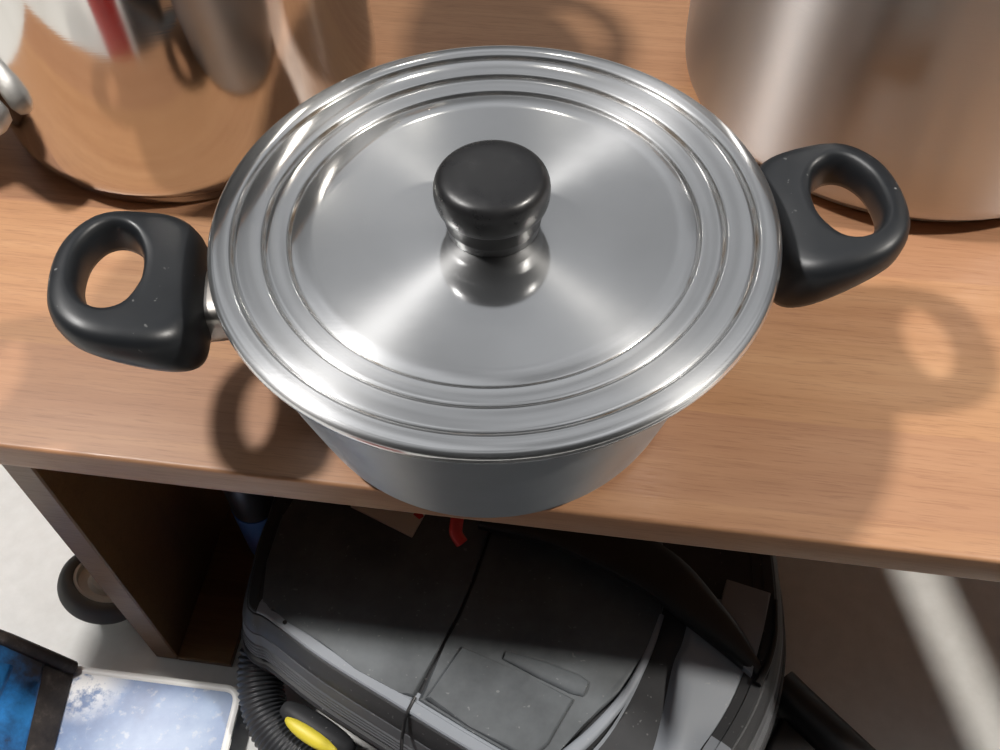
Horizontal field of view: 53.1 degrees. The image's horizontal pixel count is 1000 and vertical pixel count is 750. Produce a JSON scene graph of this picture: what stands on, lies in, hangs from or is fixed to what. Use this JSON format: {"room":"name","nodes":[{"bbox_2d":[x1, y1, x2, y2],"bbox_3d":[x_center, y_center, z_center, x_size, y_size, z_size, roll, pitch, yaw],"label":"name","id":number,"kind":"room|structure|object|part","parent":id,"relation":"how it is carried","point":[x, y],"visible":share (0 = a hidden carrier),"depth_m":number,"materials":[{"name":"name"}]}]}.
{"room":"storage room","nodes":[
{"label":"storage room","id":0,"kind":"room"},
{"bbox_2d":[0,464,999,749],"bbox_3d":[0.007,0.169,0.761,12.000,0.001,12.000,-1,53,1],"label":"floor","id":1,"kind":"structure","parent":0,"point":[908,660],"depth_m":0.74,"materials":[{"name":"concrete"}]},
{"bbox_2d":[57,555,125,624],"bbox_3d":[-0.294,0.156,0.743,0.063,0.046,0.061,18,56,15],"label":"wheel","id":2,"kind":"object","parent":1,"relation":"on","point":[79,593],"visible":0.35,"depth_m":0.72,"materials":[{"name":"grey rubber"}]},
{"bbox_2d":[0,629,239,749],"bbox_3d":[-0.272,0.230,0.668,0.178,0.070,0.116,-1,53,1],"label":"book","id":3,"kind":"object","parent":1,"relation":"on","point":[48,701],"visible":0.96,"depth_m":0.69,"materials":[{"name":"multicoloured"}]},
{"bbox_3d":[-0.331,0.226,0.662,0.037,0.043,0.111,-8,53,-4],"label":"upright plate","id":4,"kind":"part","parent":3,"relation":"part of","materials":[{"name":"blue paper"}]},
{"bbox_3d":[-0.249,0.248,0.694,0.127,0.006,0.091,-1,53,1],"label":"toe plate","id":5,"kind":"part","parent":3,"relation":"part of","materials":[{"name":"blue paper"}]},
{"bbox_2d":[0,0,999,666],"bbox_3d":[0.075,-0.054,0.741,0.956,0.294,0.520,6,54,6],"label":"desk","id":6,"kind":"object","parent":1,"relation":"on","point":[859,425],"visible":0.44,"depth_m":0.52,"materials":[{"name":"brown wood"}]},
{"bbox_2d":[0,101,11,134],"bbox_3d":[-0.355,-0.158,0.595,0.092,0.087,0.149,-34,59,-21],"label":"pan","id":7,"kind":"object","parent":6,"relation":"on","point":[5,117],"visible":1,"depth_m":0.57,"materials":[{"name":"silver metal"}]},
{"bbox_3d":[-0.213,-0.070,0.775,0.018,0.273,0.498,6,54,6],"label":"panel","id":8,"kind":"part","parent":6,"relation":"part of","materials":[{"name":"brown wood"}]},
{"bbox_2d":[0,0,375,202],"bbox_3d":[-0.204,-0.259,0.580,0.320,0.223,0.246,-1,53,1],"label":"stockpot","id":9,"kind":"object","parent":6,"relation":"on","point":[149,101],"visible":0.77,"depth_m":0.54,"materials":[{"name":"silver metal"}]},
{"bbox_2d":[222,490,273,554],"bbox_3d":[-0.181,0.099,0.747,0.036,0.102,0.036,-1,53,1],"label":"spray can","id":10,"kind":"object","parent":6,"relation":"on","point":[250,512],"visible":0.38,"depth_m":0.72,"materials":[{"name":"blue metal"}]},
{"bbox_2d":[47,143,909,517],"bbox_3d":[-0.006,-0.036,0.485,0.350,0.099,0.238,18,56,15],"label":"casserole","id":11,"kind":"object","parent":6,"relation":"on","point":[169,322],"visible":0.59,"depth_m":0.44,"materials":[{"name":"silver metal"}]},
{"bbox_3d":[-0.166,-0.036,0.455,0.065,0.042,0.083,-6,53,-3],"label":"handle","id":12,"kind":"part","parent":11,"relation":"part of","materials":[{"name":"black plastic"}]},
{"bbox_2d":[207,45,781,463],"bbox_3d":[-0.003,-0.076,0.433,0.251,0.034,0.251,-1,53,1],"label":"lid","id":13,"kind":"object","parent":11,"relation":"on","point":[499,254],"visible":1,"depth_m":0.43,"materials":[{"name":"metal"}]},
{"bbox_3d":[-0.004,-0.081,0.426,0.051,0.017,0.051,-1,53,1],"label":"knob","id":14,"kind":"part","parent":13,"relation":"part of","materials":[{"name":"black plastic"}]},
{"bbox_3d":[0.153,-0.070,0.470,0.065,0.041,0.083,-6,53,-3],"label":"handle","id":15,"kind":"part","parent":11,"relation":"part of","materials":[{"name":"black plastic"}]},
{"bbox_2d":[685,0,999,221],"bbox_3d":[0.265,-0.252,0.579,0.304,0.193,0.290,-30,58,-19],"label":"stockpot","id":16,"kind":"object","parent":6,"relation":"on","point":[913,86],"visible":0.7,"depth_m":0.52,"materials":[{"name":"silver metal"}]},
{"bbox_2d":[236,497,785,749],"bbox_3d":[0.005,0.171,0.659,0.376,0.159,0.283,-1,53,1],"label":"vacuum cleaner","id":17,"kind":"object","parent":1,"relation":"on","point":[458,633],"visible":0.89,"depth_m":0.62,"materials":[{"name":"plastic"}]},
{"bbox_2d":[279,701,356,749],"bbox_3d":[-0.121,0.234,0.661,0.060,0.016,0.018,27,59,20],"label":"socket","id":18,"kind":"object","parent":17,"relation":"attached to","point":[301,727],"depth_m":0.66,"materials":[{"name":"plastic"}]},
{"bbox_2d":[351,506,424,537],"bbox_3d":[-0.074,0.088,0.668,0.051,0.002,0.023,23,57,18],"label":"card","id":19,"kind":"object","parent":17,"relation":"on","point":[407,523],"visible":0.52,"depth_m":0.66,"materials":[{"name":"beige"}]},
{"bbox_3d":[-0.026,0.095,0.628,0.012,0.018,0.026,-1,53,1],"label":"release lever","id":20,"kind":"part","parent":17,"relation":"part of","materials":[{"name":"red plastic"}]},
{"bbox_3d":[0.070,0.187,0.591,0.015,0.006,0.114,32,61,23],"label":"rail","id":21,"kind":"part","parent":17,"relation":"part of","materials":[{"name":"grey plastic"}]},
{"bbox_3d":[0.080,0.122,0.628,0.192,0.035,0.043,24,58,18],"label":"carrying handle","id":22,"kind":"part","parent":17,"relation":"part of","materials":[{"name":"black plastic"}]},
{"bbox_3d":[0.146,0.155,0.614,0.029,0.009,0.055,17,56,14],"label":"grey panel","id":23,"kind":"part","parent":17,"relation":"part of","materials":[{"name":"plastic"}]},
{"bbox_2d":[764,671,875,749],"bbox_3d":[0.211,0.253,0.671,0.063,0.031,0.091,-35,60,-22],"label":"wand","id":24,"kind":"object","parent":1,"relation":"on","point":[805,721],"visible":0.84,"depth_m":0.67,"materials":[{"name":"black plastic"}]}
]}

